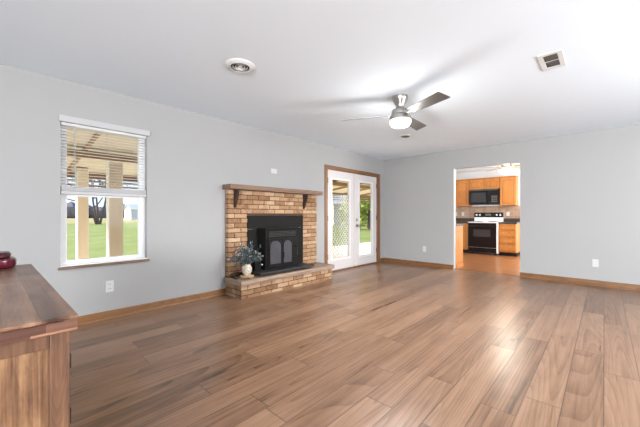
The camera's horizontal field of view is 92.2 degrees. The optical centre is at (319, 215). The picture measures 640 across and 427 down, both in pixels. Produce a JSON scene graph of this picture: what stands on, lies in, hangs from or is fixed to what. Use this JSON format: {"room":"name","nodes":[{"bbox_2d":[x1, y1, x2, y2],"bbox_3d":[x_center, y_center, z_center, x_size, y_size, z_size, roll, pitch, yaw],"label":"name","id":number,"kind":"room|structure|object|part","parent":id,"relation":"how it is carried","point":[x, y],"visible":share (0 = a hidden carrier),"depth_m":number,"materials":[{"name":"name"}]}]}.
{"room":"living room","nodes":[
{"label":"living room","id":0,"kind":"room"},
{"bbox_2d":[0,64,383,315],"bbox_3d":[-2.079,-0.112,3.605,0.140,2.440,10.758,0,0,43],"label":"wall","id":1,"kind":"structure","parent":0,"point":[189,158],"depth_m":3.65,"materials":[{"name":"paint"}]},
{"bbox_2d":[58,122,149,269],"bbox_3d":[-2.306,-0.207,3.326,0.165,1.480,0.816,0,0,43],"label":"window","id":2,"kind":"structure","parent":1,"relation":"in","point":[64,263],"depth_m":3.26,"materials":[{"name":"white plastic"}]},
{"bbox_3d":[-2.347,-0.214,3.365,0.032,0.045,0.656,0,0,43],"label":"meeting rail","id":3,"kind":"part","parent":2,"relation":"part of","materials":[{"name":"white plastic"}]},
{"bbox_3d":[-2.308,0.505,3.328,0.100,0.017,0.776,0,0,43],"label":"sill","id":4,"kind":"part","parent":2,"relation":"part of","materials":[{"name":"white wood"}]},
{"bbox_3d":[-2.258,0.522,3.282,0.035,0.022,0.816,0,0,43],"label":"sill","id":5,"kind":"part","parent":2,"relation":"part of","materials":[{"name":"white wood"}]},
{"bbox_2d":[59,114,149,196],"bbox_3d":[-2.279,-0.594,3.309,0.088,0.768,0.814,0,0,43],"label":"window blind","id":6,"kind":"object","parent":2,"relation":"attached to","point":[69,121],"visible":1,"depth_m":3.27,"materials":[{"name":"white plastic"}]},
{"bbox_3d":[-2.296,-0.225,3.319,0.046,0.030,0.766,0,0,43],"label":"rail","id":7,"kind":"part","parent":6,"relation":"part of","materials":[{"name":"white plastic"}]},
{"bbox_2d":[105,280,113,291],"bbox_3d":[-2.256,0.763,3.304,0.008,0.120,0.075,0,0,43],"label":"wall outlet","id":8,"kind":"object","parent":1,"relation":"attached to","point":[109,285],"visible":1,"depth_m":3.30,"materials":[{"name":"white plastic"}]},
{"bbox_2d":[78,288,225,325],"bbox_3d":[-3.447,1.065,2.001,0.026,0.086,6.265,0,0,43],"label":"baseboard","id":9,"kind":"structure","parent":1,"relation":"attached to","point":[95,317],"depth_m":3.56,"materials":[{"name":"brown wood"}]},
{"bbox_2d":[328,169,353,270],"bbox_3d":[0.422,0.101,6.251,0.055,1.966,0.878,0,0,43],"label":"door","id":10,"kind":"structure","parent":1,"relation":"in","point":[347,261],"depth_m":6.32,"materials":[{"name":"white wood"}]},
{"bbox_3d":[0.426,0.078,6.224,0.012,1.630,0.625,0,0,43],"label":"lite frame","id":11,"kind":"part","parent":10,"relation":"part of","materials":[{"name":"white ceramic"}]},
{"bbox_2d":[325,164,379,271],"bbox_3d":[0.706,0.073,6.599,0.170,2.070,1.945,0,0,43],"label":"door frame","id":12,"kind":"structure","parent":1,"relation":"attached to","point":[327,167],"depth_m":6.54,"materials":[{"name":"brown wood"}]},
{"bbox_3d":[0.744,-0.929,6.547,0.018,0.065,1.770,0,0,43],"label":"head casing","id":13,"kind":"part","parent":12,"relation":"part of","materials":[{"name":"brown wood"}]},
{"bbox_2d":[354,174,376,265],"bbox_3d":[1.027,0.101,6.867,0.108,1.966,0.895,0,0,43],"label":"door","id":14,"kind":"structure","parent":1,"relation":"in","point":[359,259],"depth_m":6.84,"materials":[{"name":"white wood"}]},
{"bbox_3d":[1.028,0.086,6.876,0.012,1.665,0.570,0,0,43],"label":"lite frame","id":15,"kind":"part","parent":14,"relation":"part of","materials":[{"name":"white ceramic"}]},
{"bbox_2d":[0,0,639,172],"bbox_3d":[1.741,-1.382,2.551,7.183,0.100,14.390,0,0,43],"label":"ceiling","id":16,"kind":"structure","parent":0,"point":[319,64],"depth_m":2.67,"materials":[{"name":"paint"}]},
{"bbox_2d":[225,58,254,72],"bbox_3d":[-0.711,-1.322,2.746,0.262,0.020,0.262,0,0,43],"label":"ceiling vent","id":17,"kind":"object","parent":16,"relation":"in","point":[238,64],"visible":1,"depth_m":2.72,"materials":[{"name":"white metal"}]},
{"bbox_2d":[343,92,449,130],"bbox_3d":[1.009,-1.159,3.558,1.230,0.346,1.014,0,0,43],"label":"ceiling fan","id":18,"kind":"object","parent":16,"relation":"hanging from","point":[400,117],"visible":1,"depth_m":3.37,"materials":[{"name":"silver metal"}]},
{"bbox_3d":[0.516,-1.120,3.565,0.526,0.006,0.145,0,14,16],"label":"blade","id":19,"kind":"part","parent":18,"relation":"part of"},
{"bbox_3d":[0.899,-1.024,3.457,0.242,0.077,0.242,0,0,43],"label":"lamp shade","id":20,"kind":"part","parent":18,"relation":"part of","materials":[{"name":"white glass"}]},
{"bbox_3d":[1.148,-1.120,3.767,0.145,0.006,0.526,-18,-11,37],"label":"blade","id":21,"kind":"part","parent":18,"relation":"part of","materials":[{"name":"wood"}]},
{"bbox_3d":[1.057,-1.120,3.091,0.145,0.006,0.526,15,-6,-23],"label":"blade","id":22,"kind":"part","parent":18,"relation":"part of","materials":[{"name":"grey wood"}]},
{"bbox_2d":[400,134,410,137],"bbox_3d":[1.429,-1.321,5.152,0.168,0.022,0.168,0,0,43],"label":"ceiling vent","id":23,"kind":"object","parent":16,"relation":"in","point":[403,135],"visible":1,"depth_m":5.12,"materials":[{"name":"white metal"}]},
{"bbox_2d":[480,164,519,173],"bbox_3d":[4.170,-1.124,6.828,1.289,0.415,1.292,0,0,43],"label":"ceiling fan","id":24,"kind":"object","parent":16,"relation":"hanging from","point":[506,169],"visible":0.73,"depth_m":6.80,"materials":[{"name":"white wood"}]},
{"bbox_3d":[4.156,-1.177,6.861,0.210,0.310,0.210,0,0,43],"label":"motor","id":25,"kind":"part","parent":24,"relation":"part of","materials":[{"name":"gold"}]},
{"bbox_3d":[4.156,-0.972,6.861,0.310,0.110,0.310,0,0,43],"label":"lamp shade","id":26,"kind":"part","parent":24,"relation":"part of","materials":[{"name":"white glass"}]},
{"bbox_2d":[537,49,565,70],"bbox_3d":[1.994,-1.327,2.650,0.165,0.009,0.350,0,0,43],"label":"ceiling vent","id":27,"kind":"object","parent":16,"relation":"in","point":[554,59],"visible":1,"depth_m":2.64,"materials":[{"name":"white metal"}]},
{"bbox_3d":[1.994,-1.331,2.650,0.095,0.002,0.270,0,0,43],"label":"damper plate","id":28,"kind":"part","parent":27,"relation":"part of","materials":[{"name":"grey metal"}]},
{"bbox_2d":[70,252,639,426],"bbox_3d":[1.741,1.157,2.551,7.183,0.102,14.390,0,0,43],"label":"floor","id":29,"kind":"structure","parent":0,"point":[380,344],"depth_m":2.42,"materials":[{"name":"brown wood"}]},
{"bbox_2d":[0,264,77,426],"bbox_3d":[-1.446,0.708,1.290,1.465,0.800,0.473,0,0,43],"label":"sideboard","id":30,"kind":"object","parent":29,"relation":"on","point":[36,323],"visible":1,"depth_m":0.93,"materials":[{"name":"brown wood"}]},
{"bbox_2d":[0,251,16,268],"bbox_3d":[-1.894,0.260,1.781,0.202,0.096,0.202,0,0,43],"label":"trinket box","id":31,"kind":"object","parent":30,"relation":"on","point":[6,260],"visible":1,"depth_m":1.77,"materials":[{"name":"red ceramic"}]},
{"bbox_3d":[-1.895,0.231,1.780,0.160,0.038,0.160,0,0,43],"label":"box lid","id":32,"kind":"part","parent":31,"relation":"part of","materials":[{"name":"red ceramic"}]},
{"bbox_3d":[-0.940,0.702,0.813,0.012,0.612,0.349,0,0,43],"label":"panel","id":33,"kind":"part","parent":30,"relation":"part of","materials":[{"name":"brown wood"}]},
{"bbox_3d":[-0.938,0.379,0.813,0.022,0.046,0.336,0,0,43],"label":"rail","id":34,"kind":"part","parent":30,"relation":"part of","materials":[{"name":"brown wood"}]},
{"bbox_2d":[222,184,334,299],"bbox_3d":[-0.550,0.342,4.839,0.433,1.532,1.915,0,0,43],"label":"brick fireplace","id":35,"kind":"object","parent":29,"relation":"on","point":[241,201],"visible":0.92,"depth_m":4.58,"materials":[{"name":"brick"}]},
{"bbox_2d":[229,271,242,279],"bbox_3d":[-1.095,0.830,4.290,0.212,0.087,0.287,0,0,43],"label":"driftwood","id":36,"kind":"object","parent":35,"relation":"on","point":[232,275],"visible":0.85,"depth_m":4.26,"materials":[{"name":"brown wood"}]},
{"bbox_2d":[240,274,253,278],"bbox_3d":[-1.004,0.847,4.234,0.196,0.040,0.196,0,0,43],"label":"wooden riser","id":37,"kind":"object","parent":35,"relation":"on","point":[250,276],"visible":0.84,"depth_m":4.17,"materials":[{"name":"brown wood"}]},
{"bbox_2d":[242,264,251,275],"bbox_3d":[-1.004,0.747,4.234,0.140,0.158,0.140,0,0,43],"label":"vase","id":38,"kind":"object","parent":37,"relation":"on","point":[246,270],"visible":0.86,"depth_m":4.18,"materials":[{"name":"ceramic"}]},
{"bbox_2d":[227,241,263,265],"bbox_3d":[-0.988,0.529,4.242,0.301,0.358,0.566,0,0,43],"label":"bunch","id":39,"kind":"object","parent":38,"relation":"in","point":[243,254],"visible":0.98,"depth_m":4.20,"materials":[{"name":"green plant"}]},
{"bbox_3d":[-0.990,0.545,4.239,0.265,0.326,0.518,0,0,43],"label":"stem","id":40,"kind":"part","parent":39,"relation":"part of","materials":[{"name":"green plant"}]},
{"bbox_2d":[247,216,313,275],"bbox_3d":[-0.570,0.437,4.800,0.340,0.857,1.120,0,0,43],"label":"fireplace insert","id":41,"kind":"object","parent":35,"relation":"on","point":[280,238],"visible":0.98,"depth_m":4.66,"materials":[{"name":"black metal"}]},
{"bbox_3d":[-0.683,0.437,4.904,0.033,0.857,1.120,0,0,43],"label":"surround panel","id":42,"kind":"part","parent":41,"relation":"part of","materials":[{"name":"black metal"}]},
{"bbox_3d":[-0.667,0.558,4.590,0.016,0.410,0.250,0,0,43],"label":"door","id":43,"kind":"part","parent":41,"relation":"part of","materials":[{"name":"grey glass"}]},
{"bbox_3d":[-0.658,0.553,4.585,0.004,0.340,0.205,0,0,43],"label":"pane","id":44,"kind":"part","parent":41,"relation":"part of","materials":[{"name":"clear glass"}]},
{"bbox_3d":[-0.657,0.552,4.583,0.012,0.362,0.225,0,0,43],"label":"arch moulding","id":45,"kind":"part","parent":41,"relation":"part of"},
{"bbox_3d":[-0.635,0.202,4.774,0.210,0.023,0.665,0,0,43],"label":"plate","id":46,"kind":"part","parent":41,"relation":"part of","materials":[{"name":"black metal"}]},
{"bbox_3d":[-0.580,0.558,4.710,0.018,0.430,0.565,0,0,43],"label":"door frame","id":47,"kind":"part","parent":41,"relation":"part of","materials":[{"name":"black metal"}]},
{"bbox_2d":[251,262,313,275],"bbox_3d":[-0.569,0.823,4.775,0.305,0.034,1.075,0,0,43],"label":"shelf","id":48,"kind":"object","parent":41,"relation":"attached to","point":[299,265],"depth_m":4.61,"materials":[{"name":"stone"}]},
{"bbox_3d":[-0.506,0.558,4.764,0.016,0.410,0.210,0,0,43],"label":"door","id":49,"kind":"part","parent":41,"relation":"part of","materials":[{"name":"grey glass"}]},
{"bbox_3d":[-0.497,0.552,4.757,0.012,0.362,0.185,0,0,43],"label":"arch moulding","id":50,"kind":"part","parent":41,"relation":"part of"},
{"bbox_3d":[-0.498,0.553,4.760,0.004,0.340,0.165,0,0,43],"label":"pane","id":51,"kind":"part","parent":41,"relation":"part of","materials":[{"name":"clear glass"}]},
{"bbox_2d":[456,226,463,267],"bbox_3d":[2.499,0.671,7.028,1.338,0.875,0.439,0,0,43],"label":"base cabinet","id":52,"kind":"object","parent":29,"relation":"on","point":[459,229],"visible":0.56,"depth_m":6.57,"materials":[{"name":"brown wood"}]},
{"bbox_3d":[2.980,1.063,6.579,0.023,0.090,0.430,0,0,43],"label":"trim","id":53,"kind":"part","parent":52,"relation":"part of","materials":[{"name":"brown wood"}]},
{"bbox_2d":[456,223,468,252],"bbox_3d":[4.370,0.671,9.349,0.438,0.875,0.634,0,0,43],"label":"base cabinet","id":54,"kind":"object","parent":29,"relation":"on","point":[465,227],"visible":0.3,"depth_m":9.02,"materials":[{"name":"brown wood"}]},
{"bbox_3d":[4.156,0.699,9.117,0.290,0.460,0.003,0,0,43],"label":"raised panel","id":55,"kind":"part","parent":54,"relation":"part of","materials":[{"name":"brown wood"}]},
{"bbox_3d":[4.164,0.698,9.126,0.408,0.580,0.019,0,0,43],"label":"door","id":56,"kind":"part","parent":54,"relation":"part of","materials":[{"name":"brown wood"}]},
{"bbox_2d":[468,212,502,254],"bbox_3d":[4.776,0.516,8.895,0.764,1.185,0.720,0,0,43],"label":"range","id":57,"kind":"object","parent":29,"relation":"on","point":[483,232],"visible":1,"depth_m":8.71,"materials":[{"name":"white metal"}]},
{"bbox_3d":[4.562,0.985,8.683,0.726,0.137,0.030,0,0,43],"label":"storage drawer","id":58,"kind":"part","parent":57,"relation":"part of","materials":[{"name":"black metal"}]},
{"bbox_3d":[4.562,0.566,8.683,0.726,0.685,0.032,0,0,43],"label":"oven door","id":59,"kind":"part","parent":57,"relation":"part of","materials":[{"name":"black glass"}]},
{"bbox_2d":[468,222,497,222],"bbox_3d":[4.793,0.202,8.913,0.764,0.023,0.670,0,0,43],"label":"cooktop","id":60,"kind":"object","parent":57,"relation":"in","point":[468,222],"depth_m":8.66,"materials":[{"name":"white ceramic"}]},
{"bbox_3d":[4.994,0.127,9.132,0.760,0.127,0.065,0,0,43],"label":"panel","id":61,"kind":"part","parent":57,"relation":"part of","materials":[{"name":"white metal"}]},
{"bbox_3d":[4.842,0.634,8.427,0.028,0.838,0.028,0,0,43],"label":"trim","id":62,"kind":"part","parent":57,"relation":"part of","materials":[{"name":"white metal"}]},
{"bbox_2d":[455,268,517,275],"bbox_3d":[3.206,1.104,5.968,1.151,0.008,0.050,0,0,43],"label":"threshold","id":63,"kind":"object","parent":29,"relation":"on","point":[455,268],"visible":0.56,"depth_m":5.91,"materials":[{"name":"brown wood"}]},
{"bbox_2d":[499,224,519,256],"bbox_3d":[5.253,0.671,8.533,0.418,0.875,0.634,0,0,43],"label":"base cabinet","id":64,"kind":"object","parent":29,"relation":"on","point":[509,234],"visible":0.98,"depth_m":8.31,"materials":[{"name":"brown wood"}]},
{"bbox_3d":[5.039,0.328,8.302,0.338,0.106,0.004,0,0,43],"label":"raised panel","id":65,"kind":"part","parent":64,"relation":"part of","materials":[{"name":"brown wood"}]},
{"bbox_3d":[5.039,0.503,8.302,0.338,0.116,0.004,0,0,43],"label":"raised panel","id":66,"kind":"part","parent":64,"relation":"part of","materials":[{"name":"brown wood"}]},
{"bbox_3d":[5.039,0.686,8.302,0.338,0.121,0.004,0,0,43],"label":"raised panel","id":67,"kind":"part","parent":64,"relation":"part of","materials":[{"name":"brown wood"}]},
{"bbox_3d":[5.039,0.883,8.302,0.338,0.146,0.004,0,0,43],"label":"raised panel","id":68,"kind":"part","parent":64,"relation":"part of","materials":[{"name":"brown wood"}]},
{"bbox_3d":[5.048,0.686,8.311,0.388,0.169,0.019,0,0,43],"label":"drawer","id":69,"kind":"part","parent":64,"relation":"part of","materials":[{"name":"brown wood"}]},
{"bbox_3d":[5.048,0.883,8.311,0.388,0.194,0.019,0,0,43],"label":"drawer","id":70,"kind":"part","parent":64,"relation":"part of","materials":[{"name":"brown wood"}]},
{"bbox_2d":[498,222,519,223],"bbox_3d":[5.259,0.211,8.524,0.436,0.040,0.640,0,0,43],"label":"countertop","id":71,"kind":"structure","parent":64,"relation":"on","point":[498,222],"depth_m":8.29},
{"bbox_2d":[504,218,519,221],"bbox_3d":[5.461,0.139,8.742,0.436,0.102,0.020,0,0,43],"label":"countertop","id":72,"kind":"structure","parent":71,"relation":"on","point":[505,219],"depth_m":8.74,"materials":[{"name":"black stone"}]},
{"bbox_2d":[456,218,473,220],"bbox_3d":[4.396,0.139,9.725,0.906,0.102,0.020,0,0,43],"label":"countertop","id":73,"kind":"structure","parent":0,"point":[457,219],"depth_m":9.60,"materials":[{"name":"black stone"}]},
{"bbox_2d":[456,168,519,206],"bbox_3d":[5.654,-0.112,8.662,4.643,2.440,0.100,0,0,43],"label":"wall","id":74,"kind":"structure","parent":0,"point":[494,173],"depth_m":9.24,"materials":[{"name":"paint"}]},
{"bbox_2d":[456,180,471,206],"bbox_3d":[4.416,-0.665,9.504,0.435,0.790,0.344,0,0,43],"label":"upper cabinet","id":75,"kind":"object","parent":74,"relation":"attached to","point":[462,186],"visible":0.8,"depth_m":9.35,"materials":[{"name":"brown wood"}]},
{"bbox_3d":[4.300,-0.664,9.379,0.293,0.640,0.003,0,0,43],"label":"raised panel","id":76,"kind":"part","parent":75,"relation":"part of","materials":[{"name":"brown wood"}]},
{"bbox_2d":[469,178,499,189],"bbox_3d":[4.875,-0.907,9.080,0.806,0.306,0.344,0,0,43],"label":"upper cabinet","id":77,"kind":"object","parent":74,"relation":"attached to","point":[489,183],"visible":0.98,"depth_m":8.95,"materials":[{"name":"brown wood"}]},
{"bbox_3d":[4.611,-0.906,9.092,0.261,0.156,0.003,0,0,43],"label":"raised panel","id":78,"kind":"part","parent":77,"relation":"part of","materials":[{"name":"brown wood"}]},
{"bbox_3d":[4.619,-0.907,9.101,0.379,0.276,0.019,0,0,43],"label":"door","id":79,"kind":"part","parent":77,"relation":"part of","materials":[{"name":"brown wood"}]},
{"bbox_2d":[469,189,499,204],"bbox_3d":[4.839,-0.530,9.041,0.760,0.440,0.449,0,0,43],"label":"microwave","id":80,"kind":"object","parent":77,"relation":"attached to","point":[480,196],"visible":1,"depth_m":8.89,"materials":[{"name":"black glass"}]},
{"bbox_3d":[4.646,-0.512,8.979,0.555,0.390,0.022,0,0,43],"label":"door","id":81,"kind":"part","parent":80,"relation":"part of","materials":[{"name":"black glass"}]},
{"bbox_3d":[4.924,-0.512,8.722,0.195,0.390,0.022,0,0,43],"label":"control panel","id":82,"kind":"part","parent":80,"relation":"part of","materials":[{"name":"black plastic"}]},
{"bbox_3d":[4.915,-0.907,8.828,0.379,0.276,0.019,0,0,43],"label":"door","id":83,"kind":"part","parent":77,"relation":"part of","materials":[{"name":"brown wood"}]},
{"bbox_3d":[4.907,-0.906,8.819,0.261,0.156,0.003,0,0,43],"label":"raised panel","id":84,"kind":"part","parent":77,"relation":"part of","materials":[{"name":"brown wood"}]},
{"bbox_2d":[456,206,519,221],"bbox_3d":[4.853,-0.040,9.325,2.120,0.456,0.012,0,0,43],"label":"backsplash","id":85,"kind":"structure","parent":74,"relation":"attached to","point":[469,211],"depth_m":9.17,"materials":[{"name":"tile"}]},
{"bbox_2d":[500,176,518,205],"bbox_3d":[5.319,-0.665,8.670,0.396,0.790,0.344,0,0,43],"label":"upper cabinet","id":86,"kind":"object","parent":74,"relation":"attached to","point":[509,186],"visible":1,"depth_m":8.55,"materials":[{"name":"brown wood"}]},
{"bbox_3d":[5.204,-0.664,8.545,0.254,0.640,0.003,0,0,43],"label":"raised panel","id":87,"kind":"part","parent":86,"relation":"part of","materials":[{"name":"brown wood"}]},
{"bbox_3d":[4.085,-0.665,9.809,0.456,0.790,0.344,0,0,43],"label":"upper cabinet","id":88,"kind":"object","parent":74,"relation":"attached to","visible":0},
{"bbox_2d":[456,175,518,180],"bbox_3d":[4.691,-1.071,9.245,2.130,0.021,0.350,0,0,43],"label":"crown molding","id":89,"kind":"structure","parent":88,"relation":"on","point":[516,175],"depth_m":8.84,"materials":[{"name":"brown wood"}]},
{"bbox_2d":[384,124,639,284],"bbox_3d":[4.117,-0.112,5.125,7.183,2.440,0.120,0,0,43],"label":"wall","id":90,"kind":"structure","parent":0,"point":[580,192],"depth_m":5.21,"materials":[{"name":"paint"}]},
{"bbox_2d":[384,258,453,268],"bbox_3d":[2.131,1.065,6.859,1.633,0.086,0.026,0,0,43],"label":"baseboard","id":91,"kind":"structure","parent":90,"relation":"attached to","point":[446,266],"depth_m":6.78,"materials":[{"name":"brown wood"}]},
{"bbox_2d":[520,272,639,290],"bbox_3d":[5.091,1.065,4.125,4.115,0.086,0.026,0,0,43],"label":"baseboard","id":92,"kind":"structure","parent":90,"relation":"attached to","point":[626,286],"depth_m":4.93,"materials":[{"name":"brown wood"}]},
{"bbox_2d":[592,259,598,266],"bbox_3d":[4.329,0.752,4.842,0.075,0.120,0.008,0,0,43],"label":"wall outlet","id":93,"kind":"object","parent":90,"relation":"attached to","point":[595,262],"visible":1,"depth_m":4.84,"materials":[{"name":"white plastic"}]},
{"label":"outside","id":94,"kind":"structure","parent":0,"visible":0},
{"bbox_2d":[67,218,369,259],"bbox_3d":[-98.127,1.608,206.280,415.947,0.300,670.000,0,0,43],"label":"lawn","id":95,"kind":"structure","parent":94,"point":[97,232],"depth_m":20.11,"materials":[{"name":"green plant"}]},
{"bbox_2d":[67,201,124,217],"bbox_3d":[-111.426,-1.960,120.818,109.696,10.793,324.682,0,0,43],"label":"woodland","id":96,"kind":"object","parent":95,"relation":"on","point":[71,206],"visible":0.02,"depth_m":148.77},
{"bbox_2d":[67,178,134,223],"bbox_3d":[-36.520,-5.571,48.593,16.627,14.150,14.500,0,0,10],"label":"bare tree","id":97,"kind":"object","parent":95,"relation":"on","point":[96,211],"visible":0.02,"depth_m":49.22,"materials":[{"name":"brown plant"}]},
{"bbox_2d":[123,204,137,219],"bbox_3d":[-57.792,-1.082,103.985,7.700,5.080,13.200,0,0,43],"label":"barn","id":98,"kind":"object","parent":95,"relation":"on","point":[130,210],"visible":0.25,"depth_m":98.36,"materials":[{"name":"white"}]},
{"bbox_2d":[332,196,367,224],"bbox_3d":[5.487,-0.782,48.694,9.700,4.480,8.700,0,0,-12],"label":"house","id":99,"kind":"structure","parent":95,"relation":"on","point":[332,196],"depth_m":43.98,"materials":[{"name":"white"}]},
{"bbox_2d":[332,242,369,257],"bbox_3d":[-1.114,1.333,7.493,3.697,0.250,15.500,0,0,43],"label":"patio slab","id":100,"kind":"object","parent":95,"relation":"on","point":[364,247],"depth_m":10.84,"materials":[{"name":"concrete"}]},
{"bbox_2d":[67,127,369,258],"bbox_3d":[-1.129,-0.087,7.439,3.650,2.590,15.400,0,0,43],"label":"patio cover","id":101,"kind":"object","parent":100,"relation":"on","point":[114,206],"visible":0.12,"depth_m":5.15,"materials":[{"name":"beige wood"}]},
{"bbox_3d":[-2.436,-0.662,8.646,0.070,0.160,15.400,0,0,43],"label":"trellis rail","id":102,"kind":"part","parent":101,"relation":"part of","materials":[{"name":"beige wood"}]},
{"bbox_2d":[332,194,347,257],"bbox_3d":[0.422,0.363,7.239,0.040,1.690,0.910,0,0,43],"label":"lattice screen","id":103,"kind":"object","parent":100,"relation":"on","point":[333,195],"visible":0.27,"depth_m":7.29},
{"bbox_2d":[337,197,369,229],"bbox_3d":[4.734,-1.755,31.164,5.641,6.563,5.362,0,0,43],"label":"leafy tree","id":104,"kind":"object","parent":95,"relation":"on","point":[364,206],"visible":0.21,"depth_m":30.53,"materials":[{"name":"green plant"}]},
{"bbox_2d":[360,211,367,225],"bbox_3d":[6.340,-2.102,40.516,6.630,8.210,7.253,0,0,43],"label":"leafy tree","id":105,"kind":"object","parent":95,"relation":"on","point":[362,215],"visible":0.02,"depth_m":40.29,"materials":[{"name":"green plant"}]}
]}

